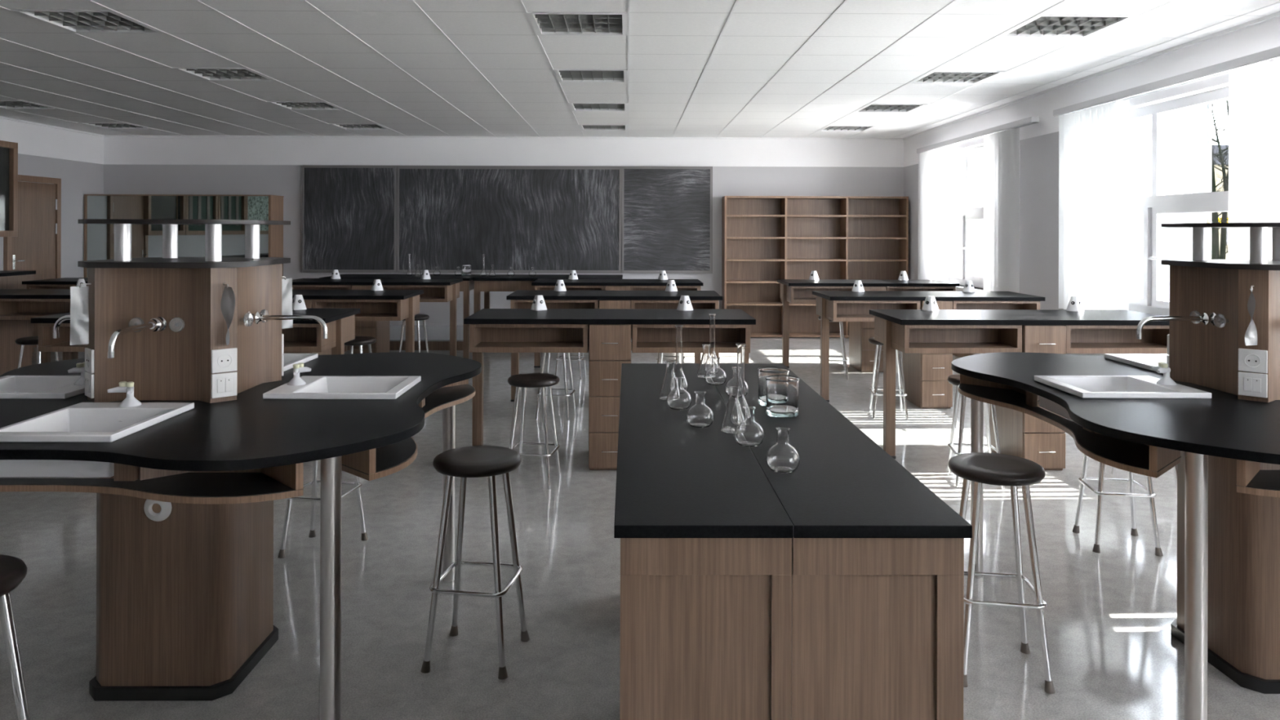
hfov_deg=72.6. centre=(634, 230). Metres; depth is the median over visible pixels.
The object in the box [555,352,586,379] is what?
stool
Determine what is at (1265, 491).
cubby shelf
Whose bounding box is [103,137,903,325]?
wall
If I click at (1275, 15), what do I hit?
trim
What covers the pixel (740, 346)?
flask
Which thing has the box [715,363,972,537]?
countertop
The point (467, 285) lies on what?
table
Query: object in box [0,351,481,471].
island countertop
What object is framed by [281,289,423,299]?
countertop
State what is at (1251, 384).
switch plate
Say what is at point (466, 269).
glass beaker
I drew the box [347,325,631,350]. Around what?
podium
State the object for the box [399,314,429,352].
stool
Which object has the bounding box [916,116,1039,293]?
curtain
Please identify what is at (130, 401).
tap
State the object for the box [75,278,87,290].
power outlet
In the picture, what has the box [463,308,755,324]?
countertop
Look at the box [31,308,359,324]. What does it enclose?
countertop
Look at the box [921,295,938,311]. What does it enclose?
power outlet
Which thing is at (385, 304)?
laboratory bench
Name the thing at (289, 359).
sink
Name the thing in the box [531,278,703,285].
countertop
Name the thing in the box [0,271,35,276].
countertop
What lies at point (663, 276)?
power outlet
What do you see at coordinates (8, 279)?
laboratory bench
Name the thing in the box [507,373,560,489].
stool
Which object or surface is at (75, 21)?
ceiling light
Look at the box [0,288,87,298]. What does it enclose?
countertop
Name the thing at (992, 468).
stool
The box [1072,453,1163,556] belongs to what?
stool
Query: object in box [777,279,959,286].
countertop
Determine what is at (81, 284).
pouch
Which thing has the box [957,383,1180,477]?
cubby shelf
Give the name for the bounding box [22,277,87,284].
countertop
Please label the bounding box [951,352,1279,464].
island countertop
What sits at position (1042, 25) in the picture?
ceiling light
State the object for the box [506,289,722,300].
countertop
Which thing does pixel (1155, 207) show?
window
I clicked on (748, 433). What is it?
flask
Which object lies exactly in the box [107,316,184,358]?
tap
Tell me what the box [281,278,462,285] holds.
countertop
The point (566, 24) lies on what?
ceiling light
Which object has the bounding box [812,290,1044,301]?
countertop
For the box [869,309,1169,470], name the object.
laboratory bench
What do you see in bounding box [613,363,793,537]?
countertop
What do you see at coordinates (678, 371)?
flask
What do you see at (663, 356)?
stool
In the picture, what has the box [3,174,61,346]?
door
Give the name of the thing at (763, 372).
glass beaker
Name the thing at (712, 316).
cylinder
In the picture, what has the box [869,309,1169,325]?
countertop
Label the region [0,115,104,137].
trim
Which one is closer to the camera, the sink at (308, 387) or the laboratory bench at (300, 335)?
the sink at (308, 387)
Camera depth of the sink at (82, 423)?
2.26 m
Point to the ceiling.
(748, 68)
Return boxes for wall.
[0,118,103,278]
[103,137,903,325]
[903,16,1279,355]
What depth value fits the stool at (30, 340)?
6.55 m
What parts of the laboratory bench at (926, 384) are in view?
leg, drawer, drawer, drawer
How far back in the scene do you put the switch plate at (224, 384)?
2.64 m
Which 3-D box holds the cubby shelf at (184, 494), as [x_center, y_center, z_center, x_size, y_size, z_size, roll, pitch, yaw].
[-1.444,0.621,2.113,1.310,0.015,0.221,0,0,0]
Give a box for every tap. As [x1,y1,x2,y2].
[52,314,87,338]
[67,361,85,385]
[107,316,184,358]
[107,381,141,407]
[239,309,328,338]
[287,362,311,385]
[1136,310,1228,339]
[1151,362,1176,385]
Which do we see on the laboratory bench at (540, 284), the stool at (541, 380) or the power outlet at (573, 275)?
the power outlet at (573, 275)
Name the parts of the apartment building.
pane, cornice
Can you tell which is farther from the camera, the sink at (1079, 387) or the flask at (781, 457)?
the sink at (1079, 387)
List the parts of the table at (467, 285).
leg, leg, leg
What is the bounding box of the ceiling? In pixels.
[0,0,1279,137]
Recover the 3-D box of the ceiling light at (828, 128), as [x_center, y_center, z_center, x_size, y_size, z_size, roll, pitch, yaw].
[2.617,-1.317,10.811,0.588,0.109,0.588,0,0,0]
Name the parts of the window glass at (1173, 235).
pane, pane, pane, pane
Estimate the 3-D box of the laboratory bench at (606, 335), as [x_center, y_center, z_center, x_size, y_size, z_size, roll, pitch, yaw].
[-0.150,0.971,5.468,1.726,0.898,0.701,0,0,0]
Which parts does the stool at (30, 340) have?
leg, seat, leg, leg, leg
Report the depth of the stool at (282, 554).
3.98 m
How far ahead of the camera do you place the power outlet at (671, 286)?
7.51 m
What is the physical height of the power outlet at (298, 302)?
0.096 m
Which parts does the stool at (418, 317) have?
leg, seat, leg, leg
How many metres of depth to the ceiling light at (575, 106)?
9.12 m
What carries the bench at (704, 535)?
on the floor
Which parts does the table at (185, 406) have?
socket plate, post, post, post, socket plate, post, socket plate, leg, leg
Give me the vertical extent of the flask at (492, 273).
0.130 m
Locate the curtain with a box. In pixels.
[1053,46,1279,310]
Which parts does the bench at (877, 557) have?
panel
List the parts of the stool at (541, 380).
leg, leg, seat, leg, leg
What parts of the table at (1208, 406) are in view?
leg, socket plate, leg, post, socket plate, post, post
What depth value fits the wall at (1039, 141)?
7.82 m
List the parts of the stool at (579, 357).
leg, leg, leg, leg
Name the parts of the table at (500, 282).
leg, leg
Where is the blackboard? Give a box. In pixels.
[302,164,712,273]
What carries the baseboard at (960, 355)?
attached to the wall at (1039, 141)
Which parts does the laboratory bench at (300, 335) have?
leg, leg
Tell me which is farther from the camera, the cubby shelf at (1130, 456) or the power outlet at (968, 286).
the power outlet at (968, 286)
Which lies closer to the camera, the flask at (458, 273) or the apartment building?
the flask at (458, 273)
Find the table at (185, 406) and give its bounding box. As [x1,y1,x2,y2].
[0,218,481,719]
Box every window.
[947,145,983,291]
[1128,86,1228,315]
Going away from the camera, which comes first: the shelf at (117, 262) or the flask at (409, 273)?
the shelf at (117, 262)
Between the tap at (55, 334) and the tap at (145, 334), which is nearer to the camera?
the tap at (145, 334)
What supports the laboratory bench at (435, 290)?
on the floor
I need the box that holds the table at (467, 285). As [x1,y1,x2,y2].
[319,274,480,359]
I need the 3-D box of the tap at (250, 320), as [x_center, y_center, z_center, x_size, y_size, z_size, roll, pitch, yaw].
[-1.133,0.307,2.849,0.260,0.090,0.167,0,0,0]
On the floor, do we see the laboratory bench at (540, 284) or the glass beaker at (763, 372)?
the laboratory bench at (540, 284)
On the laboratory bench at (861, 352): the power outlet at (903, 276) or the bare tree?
the power outlet at (903, 276)
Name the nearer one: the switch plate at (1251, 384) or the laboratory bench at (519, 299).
the switch plate at (1251, 384)
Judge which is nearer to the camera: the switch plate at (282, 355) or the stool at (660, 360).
the switch plate at (282, 355)
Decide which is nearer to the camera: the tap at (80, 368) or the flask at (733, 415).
the flask at (733, 415)
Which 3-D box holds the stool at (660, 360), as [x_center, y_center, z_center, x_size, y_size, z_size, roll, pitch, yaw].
[0.274,1.125,6.672,0.293,0.594,0.293,0,0,9]
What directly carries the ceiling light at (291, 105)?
attached to the ceiling
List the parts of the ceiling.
rail, rail, rail, rail, rail, rail, rail, rail, rail, rail, rail, rail, rail, rail, rail, rail, rail, rail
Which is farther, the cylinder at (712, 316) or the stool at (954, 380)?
the stool at (954, 380)
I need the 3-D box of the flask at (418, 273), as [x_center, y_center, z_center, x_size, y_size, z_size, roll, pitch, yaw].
[-2.457,0.450,9.881,0.077,0.130,0.077,0,0,0]
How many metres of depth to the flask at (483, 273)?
9.93 m
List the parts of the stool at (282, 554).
leg, leg, leg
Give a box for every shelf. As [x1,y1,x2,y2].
[0,484,303,504]
[77,257,290,268]
[78,218,290,224]
[341,385,475,480]
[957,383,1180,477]
[1160,259,1279,270]
[1161,222,1279,227]
[1236,485,1279,497]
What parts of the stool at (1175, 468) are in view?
leg, leg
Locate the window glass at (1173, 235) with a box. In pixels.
[957,110,1181,301]
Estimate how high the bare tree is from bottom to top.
10.692 m
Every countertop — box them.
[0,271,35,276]
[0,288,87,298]
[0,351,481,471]
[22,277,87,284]
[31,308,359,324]
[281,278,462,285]
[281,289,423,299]
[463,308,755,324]
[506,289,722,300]
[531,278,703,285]
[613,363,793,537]
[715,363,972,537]
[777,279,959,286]
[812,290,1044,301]
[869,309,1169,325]
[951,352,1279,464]
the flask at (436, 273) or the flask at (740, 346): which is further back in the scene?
the flask at (436, 273)
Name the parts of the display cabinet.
glass door, glass door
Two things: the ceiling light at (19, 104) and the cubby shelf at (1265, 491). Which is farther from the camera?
the ceiling light at (19, 104)
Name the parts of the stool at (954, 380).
leg, seat, leg, leg, leg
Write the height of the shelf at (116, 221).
0.013 m
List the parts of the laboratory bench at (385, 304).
drawer, drawer, leg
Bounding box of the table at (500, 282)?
[472,274,622,313]
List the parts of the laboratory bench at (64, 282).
leg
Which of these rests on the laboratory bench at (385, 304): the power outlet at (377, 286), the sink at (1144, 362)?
the power outlet at (377, 286)
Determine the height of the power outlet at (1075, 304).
0.096 m
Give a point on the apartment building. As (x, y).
(1189, 162)
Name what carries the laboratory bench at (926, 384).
on the floor
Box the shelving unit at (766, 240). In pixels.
[721,195,908,337]
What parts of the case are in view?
glass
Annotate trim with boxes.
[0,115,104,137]
[104,135,902,139]
[902,11,1279,139]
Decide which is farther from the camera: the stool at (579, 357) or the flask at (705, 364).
the stool at (579, 357)
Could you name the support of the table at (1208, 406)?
on the floor
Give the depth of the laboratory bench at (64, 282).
8.75 m
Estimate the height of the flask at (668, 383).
0.116 m
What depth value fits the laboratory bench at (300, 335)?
5.33 m
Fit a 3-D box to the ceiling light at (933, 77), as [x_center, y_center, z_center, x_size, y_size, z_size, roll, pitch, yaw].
[2.646,-1.317,7.211,0.588,0.109,0.588,0,0,0]
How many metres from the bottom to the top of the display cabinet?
1.875 m
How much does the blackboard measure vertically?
1.455 m
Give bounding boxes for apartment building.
[1181,144,1228,259]
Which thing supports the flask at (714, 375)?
on the bench at (877, 557)
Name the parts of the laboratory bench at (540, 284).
leg, drawer, leg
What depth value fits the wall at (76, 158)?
11.07 m
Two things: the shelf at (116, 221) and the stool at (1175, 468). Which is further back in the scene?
the stool at (1175, 468)
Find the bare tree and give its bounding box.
[1178,99,1228,259]
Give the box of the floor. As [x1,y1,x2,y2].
[0,337,1279,719]
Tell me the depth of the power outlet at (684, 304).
5.71 m
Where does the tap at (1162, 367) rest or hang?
on the island countertop
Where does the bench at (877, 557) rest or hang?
on the floor
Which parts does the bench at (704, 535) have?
panel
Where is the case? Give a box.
[0,140,17,236]
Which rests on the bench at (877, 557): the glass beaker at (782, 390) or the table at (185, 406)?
the glass beaker at (782, 390)
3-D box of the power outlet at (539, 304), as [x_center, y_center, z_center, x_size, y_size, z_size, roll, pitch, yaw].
[-0.631,0.472,5.730,0.085,0.096,0.085,0,0,-38]
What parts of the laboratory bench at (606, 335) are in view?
leg, drawer, drawer, handle, handle, drawer, drawer, leg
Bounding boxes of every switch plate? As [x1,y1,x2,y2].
[84,371,93,398]
[211,371,237,398]
[281,355,283,376]
[1238,371,1267,398]
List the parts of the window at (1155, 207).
sash, handle, sash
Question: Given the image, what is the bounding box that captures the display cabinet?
[84,194,284,281]
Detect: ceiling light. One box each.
[0,100,60,109]
[10,9,164,33]
[77,122,151,128]
[172,67,275,80]
[266,101,344,110]
[328,123,390,129]
[527,12,627,35]
[553,69,627,82]
[568,102,627,111]
[578,124,627,130]
[817,125,875,131]
[855,103,927,112]
[908,71,1005,84]
[996,14,1137,37]
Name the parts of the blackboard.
chalk panel, panel frame, chalk panel, panel frame, chalk panel, panel frame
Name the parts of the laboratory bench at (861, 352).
leg, drawer, drawer, drawer, drawer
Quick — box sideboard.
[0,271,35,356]
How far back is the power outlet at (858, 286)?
7.53 m
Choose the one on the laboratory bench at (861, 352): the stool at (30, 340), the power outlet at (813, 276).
the power outlet at (813, 276)
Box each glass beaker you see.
[462,265,471,275]
[757,366,789,405]
[765,374,799,417]
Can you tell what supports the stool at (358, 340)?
on the floor
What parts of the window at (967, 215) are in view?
sash, sill, sash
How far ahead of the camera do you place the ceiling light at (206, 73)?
7.22 m
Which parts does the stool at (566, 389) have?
leg, leg, leg, leg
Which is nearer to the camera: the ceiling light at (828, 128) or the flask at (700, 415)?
the flask at (700, 415)
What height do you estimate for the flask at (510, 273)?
0.103 m
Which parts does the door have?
handle, frame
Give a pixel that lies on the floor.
(1109, 613)
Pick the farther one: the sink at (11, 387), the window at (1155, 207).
the window at (1155, 207)
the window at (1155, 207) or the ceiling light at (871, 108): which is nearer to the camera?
the window at (1155, 207)
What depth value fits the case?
9.95 m
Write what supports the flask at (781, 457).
on the bench at (877, 557)
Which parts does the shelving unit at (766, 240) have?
shelf, shelf, shelf, shelf, shelf, shelf, shelf, shelf, shelf, shelf, shelf, shelf, shelf, shelf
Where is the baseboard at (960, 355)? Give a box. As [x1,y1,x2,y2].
[951,353,973,357]
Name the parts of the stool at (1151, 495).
leg, leg, leg, leg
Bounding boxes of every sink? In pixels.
[0,375,84,399]
[0,402,194,477]
[262,375,421,399]
[281,353,317,371]
[1034,375,1211,421]
[1104,353,1168,373]
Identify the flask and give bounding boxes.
[406,253,412,275]
[414,264,421,275]
[433,266,440,275]
[454,266,462,275]
[480,254,486,275]
[488,264,495,276]
[507,266,514,275]
[528,266,536,275]
[658,360,675,399]
[666,376,691,409]
[674,324,688,391]
[686,391,713,427]
[696,343,711,377]
[704,356,726,385]
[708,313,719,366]
[720,385,743,433]
[724,366,748,396]
[733,405,764,446]
[735,342,747,416]
[765,426,799,472]
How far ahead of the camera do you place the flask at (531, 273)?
9.91 m
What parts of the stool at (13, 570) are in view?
seat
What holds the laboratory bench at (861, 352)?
on the floor
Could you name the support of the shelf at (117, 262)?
attached to the table at (185, 406)
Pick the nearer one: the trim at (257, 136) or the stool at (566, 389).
the stool at (566, 389)
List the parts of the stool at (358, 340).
leg, seat, leg, leg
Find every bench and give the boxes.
[0,288,87,375]
[22,277,87,363]
[31,308,359,359]
[281,278,462,355]
[281,289,423,355]
[463,308,755,470]
[506,289,722,401]
[531,278,703,367]
[613,363,793,719]
[715,363,972,719]
[777,279,959,372]
[812,290,1044,408]
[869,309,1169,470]
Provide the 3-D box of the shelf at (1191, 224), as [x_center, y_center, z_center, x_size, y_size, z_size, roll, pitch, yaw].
[2.114,-0.018,2.902,0.512,0.013,0.512,0,0,0]
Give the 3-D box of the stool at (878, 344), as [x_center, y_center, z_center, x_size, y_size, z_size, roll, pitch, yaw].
[1.953,1.130,6.726,0.293,0.594,0.293,0,0,9]
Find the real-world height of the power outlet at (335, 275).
0.096 m
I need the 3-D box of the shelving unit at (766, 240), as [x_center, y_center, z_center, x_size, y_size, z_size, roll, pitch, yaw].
[2.410,0.484,11.745,2.444,1.885,0.330,0,0,0]
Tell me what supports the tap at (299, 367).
on the island countertop
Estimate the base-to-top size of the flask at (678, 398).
0.092 m
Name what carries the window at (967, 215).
in the wall at (1039, 141)
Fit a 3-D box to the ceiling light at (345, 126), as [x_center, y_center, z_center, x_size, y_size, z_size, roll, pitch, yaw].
[-3.382,-1.334,10.763,0.588,0.109,0.588,0,0,0]
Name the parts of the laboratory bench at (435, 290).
drawer, drawer, drawer, drawer, leg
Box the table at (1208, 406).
[951,222,1279,719]
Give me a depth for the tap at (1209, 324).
2.89 m
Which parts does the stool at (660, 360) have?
leg, leg, leg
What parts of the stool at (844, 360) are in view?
leg, leg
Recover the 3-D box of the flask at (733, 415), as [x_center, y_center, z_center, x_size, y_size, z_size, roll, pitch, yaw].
[0.258,0.465,2.277,0.068,0.116,0.068,0,0,0]
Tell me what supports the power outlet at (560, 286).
on the laboratory bench at (519, 299)
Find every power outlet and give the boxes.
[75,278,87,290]
[289,294,306,310]
[330,269,340,279]
[370,279,383,290]
[420,270,431,279]
[530,294,546,310]
[554,280,566,291]
[568,270,577,279]
[657,270,667,279]
[665,280,677,291]
[676,295,693,311]
[808,271,818,279]
[851,280,864,292]
[897,271,908,279]
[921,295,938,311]
[962,280,975,292]
[1066,296,1084,311]
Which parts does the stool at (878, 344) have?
leg, seat, leg, leg, leg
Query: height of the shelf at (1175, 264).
0.017 m
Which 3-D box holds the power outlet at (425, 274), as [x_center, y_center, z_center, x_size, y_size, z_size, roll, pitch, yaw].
[-2.236,0.468,9.317,0.085,0.096,0.085,0,0,-38]
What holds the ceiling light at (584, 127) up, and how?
attached to the ceiling
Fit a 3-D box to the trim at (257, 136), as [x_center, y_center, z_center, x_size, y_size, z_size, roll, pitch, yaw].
[-1.766,-1.268,11.875,10.846,0.022,0.022,0,0,0]
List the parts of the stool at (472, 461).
leg, leg, seat, leg, leg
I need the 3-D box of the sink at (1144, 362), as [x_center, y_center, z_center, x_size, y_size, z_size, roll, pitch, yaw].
[2.108,0.564,3.409,0.326,0.108,0.410,0,0,0]
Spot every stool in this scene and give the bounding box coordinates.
[0,554,30,719]
[15,336,58,368]
[277,460,368,558]
[344,336,376,354]
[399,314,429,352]
[420,445,529,679]
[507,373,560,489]
[535,352,576,420]
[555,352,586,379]
[656,355,684,360]
[657,352,684,363]
[817,315,848,379]
[868,337,908,419]
[946,373,1004,489]
[947,452,1055,693]
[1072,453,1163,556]
[1111,465,1177,488]
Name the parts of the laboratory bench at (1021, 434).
leg, drawer, drawer, drawer, handle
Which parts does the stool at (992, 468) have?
leg, leg, seat, leg, leg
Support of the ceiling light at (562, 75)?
attached to the ceiling
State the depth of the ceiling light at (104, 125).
10.82 m
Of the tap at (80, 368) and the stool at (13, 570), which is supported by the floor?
the stool at (13, 570)
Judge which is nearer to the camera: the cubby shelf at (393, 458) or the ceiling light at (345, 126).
the cubby shelf at (393, 458)
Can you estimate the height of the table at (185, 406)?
1.450 m
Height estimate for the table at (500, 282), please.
0.898 m
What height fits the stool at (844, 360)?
0.594 m
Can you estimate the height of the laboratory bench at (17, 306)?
0.898 m
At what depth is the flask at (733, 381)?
2.74 m
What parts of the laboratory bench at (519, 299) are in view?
leg, drawer, leg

